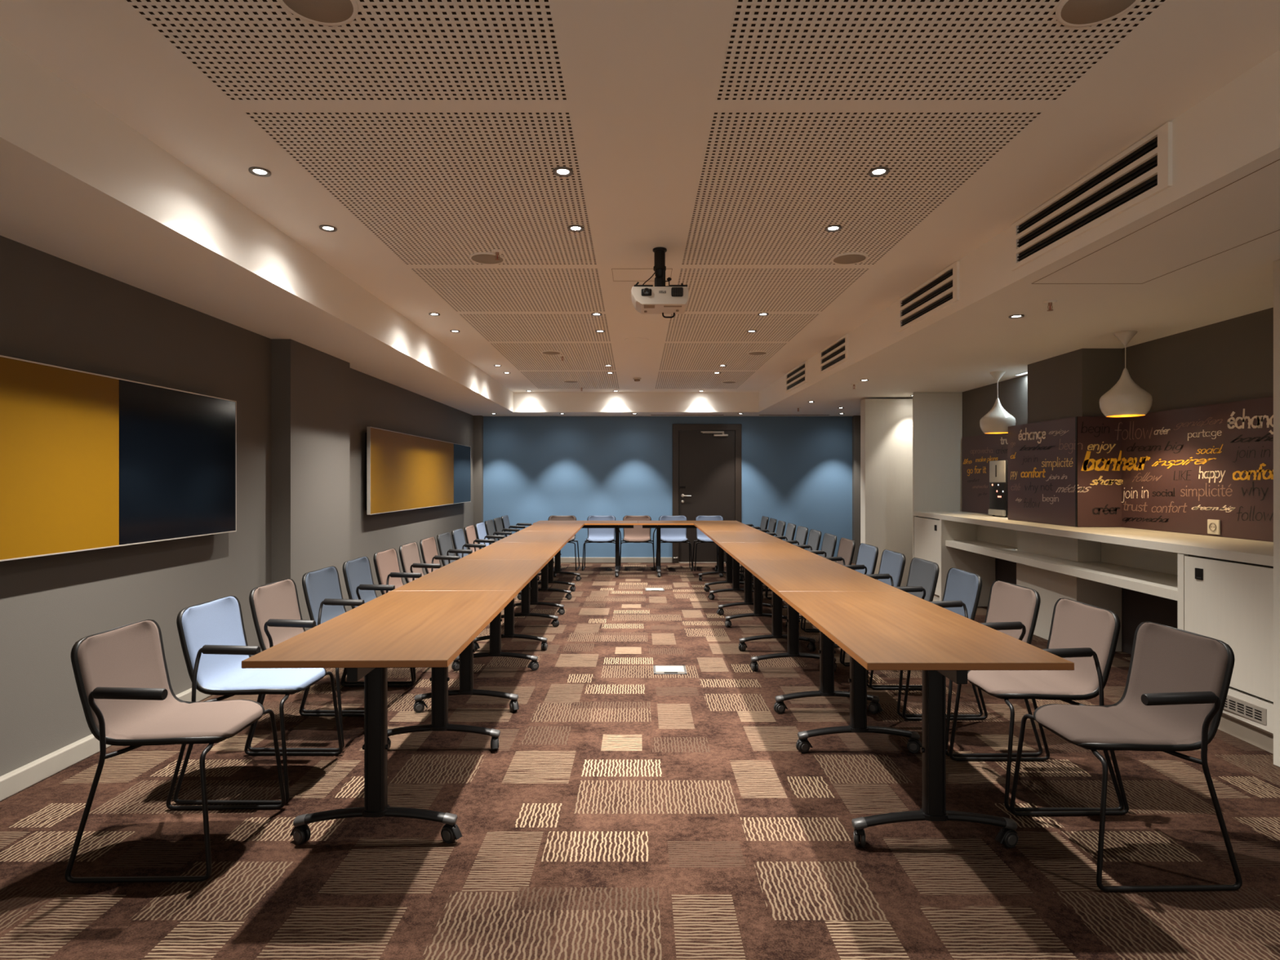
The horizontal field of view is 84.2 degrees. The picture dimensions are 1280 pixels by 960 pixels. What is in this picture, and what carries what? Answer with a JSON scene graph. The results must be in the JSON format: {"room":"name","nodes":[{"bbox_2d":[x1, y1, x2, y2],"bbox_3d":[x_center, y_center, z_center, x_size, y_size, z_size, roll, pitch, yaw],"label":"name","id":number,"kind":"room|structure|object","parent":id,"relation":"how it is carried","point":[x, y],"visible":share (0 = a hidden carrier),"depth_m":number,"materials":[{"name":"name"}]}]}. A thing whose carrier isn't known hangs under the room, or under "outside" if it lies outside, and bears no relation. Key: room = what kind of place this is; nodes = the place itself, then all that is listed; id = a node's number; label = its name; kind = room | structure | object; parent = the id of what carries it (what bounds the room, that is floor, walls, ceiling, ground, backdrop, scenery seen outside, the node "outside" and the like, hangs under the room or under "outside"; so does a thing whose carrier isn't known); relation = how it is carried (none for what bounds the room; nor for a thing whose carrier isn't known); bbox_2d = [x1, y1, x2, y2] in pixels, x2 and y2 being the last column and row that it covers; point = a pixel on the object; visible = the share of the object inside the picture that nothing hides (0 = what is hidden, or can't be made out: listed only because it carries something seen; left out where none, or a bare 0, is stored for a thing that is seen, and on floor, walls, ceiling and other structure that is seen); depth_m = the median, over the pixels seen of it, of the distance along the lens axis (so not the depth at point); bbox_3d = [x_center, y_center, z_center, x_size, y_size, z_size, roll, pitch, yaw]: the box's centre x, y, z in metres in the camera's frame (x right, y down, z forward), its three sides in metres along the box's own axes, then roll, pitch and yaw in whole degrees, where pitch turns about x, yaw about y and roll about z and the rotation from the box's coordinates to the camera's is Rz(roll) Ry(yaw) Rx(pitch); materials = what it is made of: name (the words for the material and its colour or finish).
{"room":"conference room","nodes":[
{"label":"conference room","id":0,"kind":"room"},
{"bbox_2d":[0,235,473,776],"bbox_3d":[-2.714,0.146,5.070,0.200,2.335,12.540,0,0,0],"label":"wall","id":1,"kind":"structure","parent":0,"point":[55,311],"depth_m":3.77,"materials":[{"name":"grey paint"}]},
{"bbox_2d":[0,688,212,801],"bbox_3d":[-2.628,1.270,1.945,0.043,0.088,6.290,0,0,0],"label":"baseboard","id":2,"kind":"structure","parent":1,"relation":"attached to","point":[11,783],"depth_m":3.15,"materials":[{"name":"white wood"}]},
{"bbox_2d":[0,355,236,561],"bbox_3d":[-2.595,-0.086,2.485,0.095,0.822,3.981,0,0,0],"label":"board","id":3,"kind":"object","parent":1,"relation":"attached to","point":[89,461],"visible":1,"depth_m":3.38,"materials":[{"name":"yellow glass"}]},
{"bbox_2d":[364,426,471,515],"bbox_3d":[-2.564,-0.086,8.585,0.095,0.822,3.942,0,0,0],"label":"board","id":4,"kind":"object","parent":1,"relation":"attached to","point":[403,471],"visible":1,"depth_m":7.80,"materials":[{"name":"yellow glass"}]},
{"bbox_2d":[473,415,483,549],"bbox_3d":[-2.550,0.146,11.185,0.129,2.335,0.110,0,0,0],"label":"wall","id":5,"kind":"structure","parent":0,"point":[477,420],"depth_m":11.13,"materials":[{"name":"grey paint"}]},
{"bbox_2d":[0,562,1279,959],"bbox_3d":[0.675,1.313,5.050,6.850,0.001,12.500,0,0,0],"label":"floor","id":6,"kind":"structure","parent":0,"point":[624,811],"depth_m":2.64,"materials":[{"name":"carpet"}]},
{"bbox_2d":[64,619,285,883],"bbox_3d":[-1.672,0.923,2.569,0.528,0.778,0.620,0,0,-1],"label":"armchair","id":7,"kind":"object","parent":6,"relation":"on","point":[127,697],"visible":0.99,"depth_m":2.52,"materials":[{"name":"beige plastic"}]},
{"bbox_2d":[173,595,342,804],"bbox_3d":[-1.682,0.923,3.125,0.528,0.778,0.526,0,0,0],"label":"chair","id":8,"kind":"object","parent":6,"relation":"on","point":[220,621],"visible":0.9,"depth_m":3.07,"materials":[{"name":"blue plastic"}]},
{"bbox_2d":[248,578,364,751],"bbox_3d":[-1.692,0.923,3.685,0.528,0.778,0.620,0,0,1],"label":"armchair","id":9,"kind":"object","parent":6,"relation":"on","point":[275,608],"visible":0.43,"depth_m":3.63,"materials":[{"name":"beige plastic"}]},
{"bbox_2d":[271,338,350,631],"bbox_3d":[-2.651,0.146,5.605,0.288,2.335,1.038,0,0,0],"label":"wall pier","id":10,"kind":"object","parent":6,"relation":"on","point":[310,387],"visible":0.5,"depth_m":5.36,"materials":[{"name":"grey paint"}]},
{"bbox_2d":[302,565,413,712],"bbox_3d":[-1.702,0.923,4.250,0.528,0.778,0.526,0,0,1],"label":"chair","id":11,"kind":"object","parent":6,"relation":"on","point":[319,584],"visible":0.32,"depth_m":4.25,"materials":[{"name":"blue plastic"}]},
{"bbox_2d":[241,590,516,844],"bbox_3d":[-0.966,0.948,3.009,0.660,0.731,1.444,0,0,-1],"label":"conference table","id":12,"kind":"object","parent":6,"relation":"on","point":[393,628],"visible":1,"depth_m":2.56,"materials":[{"name":"brown wood"}]},
{"bbox_2d":[342,555,422,684],"bbox_3d":[-1.712,0.923,4.820,0.528,0.778,0.620,0,0,-1],"label":"armchair","id":13,"kind":"object","parent":6,"relation":"on","point":[357,575],"visible":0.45,"depth_m":4.79,"materials":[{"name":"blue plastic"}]},
{"bbox_2d":[373,548,404,595],"bbox_3d":[-1.722,0.923,5.391,0.528,0.778,0.526,0,0,1],"label":"chair","id":14,"kind":"object","parent":6,"relation":"on","point":[385,562],"visible":0.32,"depth_m":5.41,"materials":[{"name":"beige fabric"}]},
{"bbox_2d":[399,542,460,583],"bbox_3d":[-1.732,0.923,5.965,0.528,0.778,0.620,0,0,1],"label":"armchair","id":15,"kind":"object","parent":6,"relation":"on","point":[409,553],"visible":0.35,"depth_m":5.97,"materials":[{"name":"beige fabric"}]},
{"bbox_2d":[419,536,441,573],"bbox_3d":[-1.742,0.923,6.540,0.528,0.778,0.526,0,0,0],"label":"chair","id":16,"kind":"object","parent":6,"relation":"on","point":[428,548],"visible":0.33,"depth_m":6.55,"materials":[{"name":"beige fabric"}]},
{"bbox_2d":[451,528,468,558],"bbox_3d":[-1.762,0.923,7.690,0.528,0.778,0.526,0,0,0],"label":"chair","id":17,"kind":"object","parent":6,"relation":"on","point":[458,535],"visible":0.31,"depth_m":7.71,"materials":[{"name":"blue fabric"}]},
{"bbox_2d":[436,532,485,566],"bbox_3d":[-1.752,0.923,7.115,0.528,0.778,0.620,0,0,0],"label":"armchair","id":18,"kind":"object","parent":6,"relation":"on","point":[444,540],"visible":0.34,"depth_m":7.11,"materials":[{"name":"grey fabric"}]},
{"bbox_2d":[391,560,547,712],"bbox_3d":[-0.991,0.948,4.455,0.660,0.731,1.444,0,0,-1],"label":"conference table","id":19,"kind":"object","parent":6,"relation":"on","point":[459,575],"visible":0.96,"depth_m":4.20,"materials":[{"name":"brown wood"}]},
{"bbox_2d":[475,522,488,549],"bbox_3d":[-1.782,0.923,8.851,0.528,0.778,0.526,0,0,1],"label":"chair","id":20,"kind":"object","parent":6,"relation":"on","point":[480,528],"visible":0.28,"depth_m":8.88,"materials":[{"name":"blue fabric"}]},
{"bbox_2d":[463,524,504,552],"bbox_3d":[-1.772,0.923,8.265,0.528,0.778,0.620,0,0,0],"label":"armchair","id":21,"kind":"object","parent":6,"relation":"on","point":[469,531],"visible":0.41,"depth_m":8.27,"materials":[{"name":"beige fabric"}]},
{"bbox_2d":[493,517,505,540],"bbox_3d":[-1.803,0.923,10.050,0.528,0.778,0.526,0,0,1],"label":"chair","id":22,"kind":"object","parent":6,"relation":"on","point":[498,524],"visible":0.27,"depth_m":10.08,"materials":[{"name":"grey fabric"}]},
{"bbox_2d":[484,519,519,544],"bbox_3d":[-1.793,0.923,9.450,0.528,0.778,0.620,0,0,0],"label":"armchair","id":23,"kind":"object","parent":6,"relation":"on","point":[489,524],"visible":0.3,"depth_m":9.46,"materials":[{"name":"grey fabric"}]},
{"bbox_2d":[457,542,565,650],"bbox_3d":[-1.016,0.948,5.902,0.660,0.731,1.444,0,0,-1],"label":"conference table","id":24,"kind":"object","parent":6,"relation":"on","point":[496,550],"visible":0.65,"depth_m":5.65,"materials":[{"name":"brown wood"}]},
{"bbox_2d":[501,515,531,537],"bbox_3d":[-1.814,0.923,10.660,0.528,0.778,0.620,0,0,0],"label":"armchair","id":25,"kind":"object","parent":6,"relation":"on","point":[505,522],"visible":0.32,"depth_m":10.68,"materials":[{"name":"grey fabric"}]},
{"bbox_2d":[496,531,576,614],"bbox_3d":[-1.040,0.948,7.349,0.660,0.731,1.444,0,0,-1],"label":"conference table","id":26,"kind":"object","parent":6,"relation":"on","point":[519,536],"visible":0.67,"depth_m":7.17,"materials":[{"name":"brown wood"}]},
{"bbox_2d":[519,523,584,591],"bbox_3d":[-1.065,0.948,8.796,0.660,0.731,1.444,0,0,-1],"label":"conference table","id":27,"kind":"object","parent":6,"relation":"on","point":[576,527],"visible":0.56,"depth_m":8.65,"materials":[{"name":"brown wood"}]},
{"bbox_2d":[540,515,579,570],"bbox_3d":[-1.172,0.923,10.477,0.526,0.778,0.528,0,0,1],"label":"chair","id":28,"kind":"object","parent":6,"relation":"on","point":[552,517],"visible":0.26,"depth_m":10.68,"materials":[{"name":"fabric"}]},
{"bbox_2d":[533,520,637,577],"bbox_3d":[-0.734,0.948,9.860,1.409,0.731,0.660,0,0,0],"label":"conference table","id":29,"kind":"object","parent":6,"relation":"on","point":[617,525],"visible":0.57,"depth_m":9.82,"materials":[{"name":"brown wood"}]},
{"bbox_2d":[582,515,615,570],"bbox_3d":[-0.578,0.923,10.477,0.526,0.778,0.528,0,0,0],"label":"chair","id":30,"kind":"object","parent":6,"relation":"on","point":[594,535],"visible":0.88,"depth_m":10.64,"materials":[{"name":"blue fabric"}]},
{"bbox_2d":[619,515,656,570],"bbox_3d":[-0.044,0.923,10.477,0.620,0.778,0.528,0,0,0],"label":"armchair","id":31,"kind":"object","parent":6,"relation":"on","point":[637,534],"visible":0.84,"depth_m":10.64,"materials":[{"name":"beige fabric"}]},
{"bbox_2d":[653,665,687,674],"bbox_3d":[0.206,1.312,4.900,0.224,0.004,0.220,0,0,0],"label":"box","id":32,"kind":"object","parent":6,"relation":"on","point":[658,669],"visible":1,"depth_m":4.89,"materials":[{"name":"metal"}]},
{"bbox_2d":[655,515,693,570],"bbox_3d":[0.498,0.923,10.477,0.526,0.778,0.528,0,0,0],"label":"chair","id":33,"kind":"object","parent":6,"relation":"on","point":[667,535],"visible":0.8,"depth_m":10.64,"materials":[{"name":"blue fabric"}]},
{"bbox_2d":[638,520,741,577],"bbox_3d":[0.678,0.948,9.860,1.409,0.731,0.660,0,0,0],"label":"conference table","id":34,"kind":"object","parent":6,"relation":"on","point":[658,525],"visible":0.79,"depth_m":9.82,"materials":[{"name":"brown wood"}]},
{"bbox_2d":[692,515,726,570],"bbox_3d":[1.049,0.923,10.477,0.526,0.778,0.528,0,0,0],"label":"chair","id":35,"kind":"object","parent":6,"relation":"on","point":[700,536],"visible":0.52,"depth_m":10.64,"materials":[{"name":"blue fabric"}]},
{"bbox_2d":[693,523,760,591],"bbox_3d":[1.054,0.948,8.792,0.660,0.731,1.450,0,0,0],"label":"conference table","id":36,"kind":"object","parent":6,"relation":"on","point":[703,527],"visible":0.72,"depth_m":8.65,"materials":[{"name":"brown wood"}]},
{"bbox_2d":[703,531,787,615],"bbox_3d":[1.054,0.948,7.340,0.660,0.731,1.450,0,0,0],"label":"conference table","id":37,"kind":"object","parent":6,"relation":"on","point":[717,537],"visible":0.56,"depth_m":7.08,"materials":[{"name":"brown wood"}]},
{"bbox_2d":[739,515,768,571],"bbox_3d":[1.620,0.923,10.410,0.528,0.778,0.620,0,0,-1],"label":"armchair","id":38,"kind":"object","parent":6,"relation":"on","point":[764,522],"visible":0.34,"depth_m":10.45,"materials":[{"name":"grey fabric"}]},
{"bbox_2d":[739,518,777,576],"bbox_3d":[1.627,0.923,9.840,0.528,0.778,0.526,0,0,1],"label":"chair","id":39,"kind":"object","parent":6,"relation":"on","point":[772,522],"visible":0.2,"depth_m":9.86,"materials":[{"name":"grey fabric"}]},
{"bbox_2d":[742,520,786,582],"bbox_3d":[1.634,0.923,9.270,0.528,0.778,0.620,0,0,1],"label":"armchair","id":40,"kind":"object","parent":6,"relation":"on","point":[781,525],"visible":0.36,"depth_m":9.31,"materials":[{"name":"grey fabric"}]},
{"bbox_2d":[717,542,828,651],"bbox_3d":[1.054,0.948,5.887,0.660,0.731,1.450,0,0,0],"label":"conference table","id":41,"kind":"object","parent":6,"relation":"on","point":[738,551],"visible":0.73,"depth_m":5.65,"materials":[{"name":"brown wood"}]},
{"bbox_2d":[752,523,795,589],"bbox_3d":[1.641,0.923,8.699,0.528,0.778,0.526,0,0,1],"label":"chair","id":42,"kind":"object","parent":6,"relation":"on","point":[791,528],"visible":0.2,"depth_m":8.72,"materials":[{"name":"grey fabric"}]},
{"bbox_2d":[762,525,808,597],"bbox_3d":[1.648,0.923,8.120,0.528,0.778,0.620,0,0,-1],"label":"armchair","id":43,"kind":"object","parent":6,"relation":"on","point":[802,531],"visible":0.3,"depth_m":8.13,"materials":[{"name":"grey fabric"}]},
{"bbox_2d":[766,528,821,606],"bbox_3d":[1.655,0.923,7.560,0.528,0.778,0.526,0,0,0],"label":"chair","id":44,"kind":"object","parent":6,"relation":"on","point":[815,536],"visible":0.3,"depth_m":7.60,"materials":[{"name":"grey fabric"}]},
{"bbox_2d":[782,533,836,617],"bbox_3d":[1.661,0.923,7.000,0.528,0.778,0.620,0,0,0],"label":"armchair","id":45,"kind":"object","parent":6,"relation":"on","point":[829,541],"visible":0.34,"depth_m":7.01,"materials":[{"name":"grey fabric"}]},
{"bbox_2d":[739,560,904,714],"bbox_3d":[1.054,0.948,4.435,0.660,0.731,1.450,0,0,0],"label":"conference table","id":46,"kind":"object","parent":6,"relation":"on","point":[779,575],"visible":0.95,"depth_m":4.13,"materials":[{"name":"brown wood"}]},
{"bbox_2d":[799,537,855,630],"bbox_3d":[1.668,0.923,6.440,0.528,0.778,0.526,0,0,0],"label":"chair","id":47,"kind":"object","parent":6,"relation":"on","point":[846,546],"visible":0.25,"depth_m":6.43,"materials":[{"name":"grey fabric"}]},
{"bbox_2d":[803,542,878,645],"bbox_3d":[1.675,0.923,5.860,0.528,0.778,0.620,0,0,-1],"label":"armchair","id":48,"kind":"object","parent":6,"relation":"on","point":[867,555],"visible":0.35,"depth_m":5.88,"materials":[{"name":"blue fabric"}]},
{"bbox_2d":[834,549,905,663],"bbox_3d":[1.682,0.923,5.300,0.528,0.778,0.526,0,0,-1],"label":"chair","id":49,"kind":"object","parent":6,"relation":"on","point":[892,563],"visible":0.3,"depth_m":5.29,"materials":[{"name":"blue fabric"}]},
{"bbox_2d":[842,557,939,687],"bbox_3d":[1.688,0.923,4.740,0.528,0.778,0.620,0,0,0],"label":"armchair","id":50,"kind":"object","parent":6,"relation":"on","point":[922,578],"visible":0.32,"depth_m":4.71,"materials":[{"name":"fabric"}]},
{"bbox_2d":[869,567,982,716],"bbox_3d":[1.695,0.923,4.179,0.528,0.778,0.526,0,0,1],"label":"chair","id":51,"kind":"object","parent":6,"relation":"on","point":[965,586],"visible":0.37,"depth_m":4.14,"materials":[{"name":"blue fabric"}]},
{"bbox_2d":[778,591,1074,848],"bbox_3d":[1.054,0.948,2.982,0.660,0.731,1.450,0,0,0],"label":"conference table","id":52,"kind":"object","parent":6,"relation":"on","point":[877,630],"visible":1,"depth_m":2.54,"materials":[{"name":"brown wood"}]},
{"bbox_2d":[912,392,962,558],"bbox_3d":[3.430,0.152,8.175,0.560,2.323,0.030,0,0,0],"label":"wall","id":53,"kind":"structure","parent":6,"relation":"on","point":[937,417],"depth_m":8.16,"materials":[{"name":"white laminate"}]},
{"bbox_2d":[914,515,995,606],"bbox_3d":[3.408,0.863,7.758,0.565,0.902,0.795,0,0,0],"label":"base cabinet","id":54,"kind":"object","parent":6,"relation":"on","point":[931,535],"visible":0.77,"depth_m":7.36,"materials":[{"name":"white laminate"}]},
{"bbox_2d":[902,580,1042,756],"bbox_3d":[1.702,0.923,3.621,0.528,0.778,0.620,0,0,-1],"label":"armchair","id":55,"kind":"object","parent":6,"relation":"on","point":[1012,610],"visible":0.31,"depth_m":3.58,"materials":[{"name":"grey fabric"}]},
{"bbox_2d":[949,598,1124,811],"bbox_3d":[1.708,0.923,3.060,0.528,0.778,0.526,0,0,0],"label":"chair","id":56,"kind":"object","parent":6,"relation":"on","point":[1074,624],"visible":0.88,"depth_m":3.01,"materials":[{"name":"grey fabric"}]},
{"bbox_2d":[1009,621,1242,892],"bbox_3d":[1.715,0.923,2.521,0.528,0.778,0.620,0,0,-1],"label":"armchair","id":57,"kind":"object","parent":6,"relation":"on","point":[1173,699],"visible":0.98,"depth_m":2.47,"materials":[{"name":"grey fabric"}]},
{"bbox_2d":[1177,553,1273,753],"bbox_3d":[3.345,0.863,3.632,0.689,0.902,0.705,0,0,0],"label":"base cabinet","id":58,"kind":"object","parent":6,"relation":"on","point":[1229,602],"visible":0.76,"depth_m":3.56,"materials":[{"name":"white laminate"}]},
{"bbox_2d":[913,511,1273,566],"bbox_3d":[3.343,0.386,5.719,0.690,0.048,4.878,0,0,0],"label":"countertop","id":59,"kind":"structure","parent":58,"relation":"on","point":[1250,551],"depth_m":4.49,"materials":[{"name":"white laminate"}]},
{"bbox_2d":[988,459,1008,517],"bbox_3d":[3.589,0.083,6.985,0.172,0.555,0.310,0,0,0],"label":"coffee machine","id":60,"kind":"object","parent":59,"relation":"on","point":[998,469],"visible":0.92,"depth_m":6.94,"materials":[{"name":"silver metal"}]},
{"bbox_2d":[988,509,1005,515],"bbox_3d":[3.516,0.321,6.985,0.026,0.056,0.300,0,0,0],"label":"drip tray","id":61,"kind":"object","parent":60,"relation":"on","point":[991,512],"depth_m":6.95,"materials":[{"name":"silver metal"}]},
{"bbox_2d":[945,524,1178,600],"bbox_3d":[3.317,0.547,5.673,0.565,0.271,3.371,0,0,0],"label":"wall shelf","id":62,"kind":"object","parent":59,"relation":"attached to","point":[1146,571],"visible":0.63,"depth_m":5.09,"materials":[{"name":"white laminate"}]},
{"bbox_2d":[1223,694,1266,725],"bbox_3d":[3.008,1.139,3.560,0.009,0.080,0.320,0,0,0],"label":"vent grille","id":63,"kind":"object","parent":58,"relation":"attached to","point":[1251,711],"depth_m":3.51,"materials":[{"name":"grey plastic"}]},
{"bbox_2d":[1273,259,1279,767],"bbox_3d":[3.317,0.152,3.250,0.785,2.323,0.050,0,0,0],"label":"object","id":64,"kind":"object","parent":6,"relation":"on","point":[1276,264],"visible":1,"depth_m":3.25,"materials":[{"name":"white laminate"}]},
{"bbox_2d":[0,0,1279,416],"bbox_3d":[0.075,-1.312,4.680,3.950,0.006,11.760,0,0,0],"label":"ceiling","id":65,"kind":"structure","parent":0,"point":[726,137],"depth_m":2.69,"materials":[{"name":"paint"}]},
{"bbox_2d":[248,166,271,177],"bbox_3d":[-1.610,-1.306,3.003,0.085,0.010,0.085,0,0,0],"label":"recessed light","id":66,"kind":"object","parent":65,"relation":"in","point":[259,171],"visible":1,"depth_m":3.00,"materials":[{"name":"metal"}]},
{"bbox_2d":[278,0,358,26],"bbox_3d":[-0.878,-1.305,1.927,0.210,0.011,0.210,0,0,0],"label":"ceiling speaker","id":67,"kind":"object","parent":65,"relation":"attached to","point":[322,12],"visible":1,"depth_m":1.96,"materials":[{"name":"paint"}]},
{"bbox_2d":[469,252,505,264],"bbox_3d":[-0.900,-1.305,4.178,0.210,0.011,0.210,0,0,0],"label":"ceiling speaker","id":68,"kind":"object","parent":65,"relation":"attached to","point":[483,258],"visible":0.97,"depth_m":4.16,"materials":[{"name":"paint"}]},
{"bbox_2d":[552,166,573,177],"bbox_3d":[-0.326,-1.306,3.003,0.085,0.010,0.085,0,0,0],"label":"recessed light","id":69,"kind":"object","parent":65,"relation":"in","point":[562,171],"visible":1,"depth_m":3.00,"materials":[{"name":"metal"}]},
{"bbox_2d":[567,224,583,231],"bbox_3d":[-0.333,-1.306,3.678,0.085,0.010,0.085,0,0,0],"label":"recessed light","id":70,"kind":"object","parent":65,"relation":"in","point":[573,228],"visible":1,"depth_m":3.67,"materials":[{"name":"metal"}]},
{"bbox_2d":[631,247,688,318],"bbox_3d":[0.110,-1.120,4.000,0.320,0.376,0.240,0,0,0],"label":"projector","id":71,"kind":"object","parent":65,"relation":"hanging from","point":[660,299],"visible":1,"depth_m":3.91,"materials":[{"name":"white plastic"}]},
{"bbox_2d":[785,360,807,393],"bbox_3d":[1.808,-1.187,8.230,0.018,0.232,1.004,0,0,-1],"label":"ceiling vent","id":72,"kind":"object","parent":65,"relation":"in","point":[796,377],"visible":1,"depth_m":8.19,"materials":[{"name":"metal"}]},
{"bbox_2d":[819,333,848,374],"bbox_3d":[1.840,-1.187,6.756,0.018,0.232,0.897,0,0,-1],"label":"ceiling vent","id":73,"kind":"object","parent":65,"relation":"in","point":[836,353],"visible":1,"depth_m":6.70,"materials":[{"name":"metal"}]},
{"bbox_2d":[831,252,868,265],"bbox_3d":[1.235,-1.305,4.180,0.210,0.011,0.210,0,0,0],"label":"ceiling speaker","id":74,"kind":"object","parent":65,"relation":"attached to","point":[851,258],"visible":1,"depth_m":4.16,"materials":[{"name":"paint"}]},
{"bbox_2d":[833,254,866,263],"bbox_3d":[1.235,-1.306,4.180,0.186,0.008,0.186,0,0,0],"label":"speaker grille","id":75,"kind":"object","parent":74,"relation":"attached to","point":[838,259],"depth_m":4.18,"materials":[{"name":"fabric"}]},
{"bbox_2d":[868,166,889,177],"bbox_3d":[1.012,-1.306,3.003,0.085,0.010,0.085,0,0,0],"label":"recessed light","id":76,"kind":"object","parent":65,"relation":"in","point":[881,171],"visible":1,"depth_m":3.00,"materials":[{"name":"metal"}]},
{"bbox_2d":[897,261,959,332],"bbox_3d":[1.884,-1.187,4.679,0.018,0.232,0.919,0,0,-1],"label":"ceiling vent","id":77,"kind":"object","parent":65,"relation":"in","point":[941,291],"visible":1,"depth_m":4.61,"materials":[{"name":"metal"}]},
{"bbox_2d":[979,371,1015,433],"bbox_3d":[3.352,-0.726,6.645,0.304,0.570,0.304,0,0,0],"label":"pendant lamp","id":78,"kind":"object","parent":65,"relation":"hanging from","point":[997,420],"visible":0.94,"depth_m":6.56,"materials":[{"name":"metal"}]},
{"bbox_2d":[1010,121,1172,271],"bbox_3d":[1.918,-1.187,3.105,0.018,0.232,1.054,0,0,-1],"label":"ceiling vent","id":79,"kind":"object","parent":65,"relation":"in","point":[1144,170],"visible":1,"depth_m":2.97,"materials":[{"name":"metal"}]},
{"bbox_2d":[1055,0,1140,27],"bbox_3d":[1.254,-1.305,1.933,0.210,0.011,0.210,0,0,0],"label":"ceiling speaker","id":80,"kind":"object","parent":65,"relation":"attached to","point":[1068,13],"visible":1,"depth_m":1.97,"materials":[{"name":"paint"}]},
{"bbox_2d":[1098,330,1152,417],"bbox_3d":[3.335,-0.726,4.870,0.304,0.570,0.304,0,0,0],"label":"pendant lamp","id":81,"kind":"object","parent":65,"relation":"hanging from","point":[1126,398],"visible":1,"depth_m":4.79,"materials":[{"name":"metal"}]},
{"bbox_2d":[1031,159,1279,284],"bbox_3d":[2.300,-1.010,2.425,0.570,0.002,2.450,0,0,0],"label":"access hatch","id":82,"kind":"object","parent":65,"relation":"attached to","point":[1278,159],"visible":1,"depth_m":3.23,"materials":[{"name":"white paint"}]},
{"bbox_2d":[483,416,852,557],"bbox_3d":[0.743,0.013,11.300,6.914,2.600,0.120,0,0,0],"label":"wall","id":83,"kind":"structure","parent":0,"point":[797,470],"depth_m":11.24,"materials":[{"name":"blue paint"}]},
{"bbox_2d":[553,557,672,563],"bbox_3d":[-0.985,1.270,11.233,3.000,0.088,0.023,0,0,0],"label":"baseboard","id":84,"kind":"structure","parent":83,"relation":"attached to","point":[563,560],"depth_m":11.22,"materials":[{"name":"white wood"}]},
{"bbox_2d":[672,423,742,563],"bbox_3d":[1.062,0.213,11.236,1.094,2.200,0.127,0,0,0],"label":"door","id":85,"kind":"structure","parent":83,"relation":"in","point":[707,458],"depth_m":11.24,"materials":[{"name":"wood"}]},
{"bbox_2d":[852,415,860,563],"bbox_3d":[3.458,0.146,11.185,0.185,2.335,0.110,0,0,0],"label":"wall","id":86,"kind":"structure","parent":0,"point":[855,419],"depth_m":11.13,"materials":[{"name":"grey paint"}]},
{"bbox_2d":[860,399,912,586],"bbox_3d":[3.227,0.162,8.730,0.966,2.303,0.180,0,0,0],"label":"wall","id":87,"kind":"structure","parent":0,"point":[886,424],"depth_m":8.64,"materials":[{"name":"white paint"}]},
{"bbox_2d":[1027,348,1122,650],"bbox_3d":[3.555,0.146,5.835,0.310,2.335,0.770,0,0,0],"label":"wall pier","id":88,"kind":"object","parent":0,"point":[1073,384],"visible":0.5,"depth_m":5.58,"materials":[{"name":"grey paint"}]},
{"bbox_2d":[1008,417,1091,526],"bbox_3d":[3.404,-0.064,5.942,0.110,0.846,1.026,0,0,0],"label":"board","id":89,"kind":"object","parent":88,"relation":"attached to","point":[1042,455],"visible":1,"depth_m":5.89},
{"bbox_2d":[1016,530,1121,651],"bbox_3d":[3.518,0.863,5.865,0.345,0.902,0.870,0,0,0],"label":"wall","id":90,"kind":"structure","parent":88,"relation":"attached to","point":[1051,586],"depth_m":5.66,"materials":[{"name":"grey paint"}]},
{"bbox_2d":[1075,416,1150,526],"bbox_3d":[3.517,-0.064,5.284,0.346,0.846,0.324,0,0,0],"label":"board","id":91,"kind":"object","parent":88,"relation":"attached to","point":[1098,465],"visible":1,"depth_m":5.43,"materials":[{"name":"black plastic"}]},
{"bbox_2d":[961,307,1273,580],"bbox_3d":[3.770,0.146,5.020,0.120,2.335,12.440,0,0,0],"label":"wall","id":92,"kind":"structure","parent":0,"point":[1230,360],"depth_m":4.74,"materials":[{"name":"grey paint"}]},
{"bbox_2d":[962,433,1008,514],"bbox_3d":[3.699,-0.064,7.180,0.020,0.846,1.880,0,0,0],"label":"board","id":93,"kind":"object","parent":92,"relation":"attached to","point":[978,451],"visible":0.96,"depth_m":7.71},
{"bbox_2d":[995,557,1016,584],"bbox_3d":[3.702,1.004,6.832,0.014,0.620,1.045,0,0,0],"label":"panel","id":94,"kind":"object","parent":92,"relation":"attached to","point":[1006,571],"visible":0.07,"depth_m":7.15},
{"bbox_2d":[1122,587,1177,654],"bbox_3d":[3.702,1.004,4.709,0.014,0.620,1.438,0,0,0],"label":"panel","id":95,"kind":"object","parent":92,"relation":"attached to","point":[1138,607],"visible":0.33,"depth_m":5.22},
{"bbox_2d":[1114,396,1273,542],"bbox_3d":[3.700,-0.064,4.355,0.074,0.846,2.150,0,0,-1],"label":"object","id":96,"kind":"object","parent":92,"relation":"attached to","point":[1215,461],"visible":0.98,"depth_m":4.65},
{"bbox_2d":[1207,519,1220,534],"bbox_3d":[3.681,0.301,4.550,0.016,0.094,0.094,0,0,0],"label":"power outlet","id":97,"kind":"object","parent":96,"relation":"attached to","point":[1213,526],"visible":1,"depth_m":4.54,"materials":[{"name":"white plastic"}]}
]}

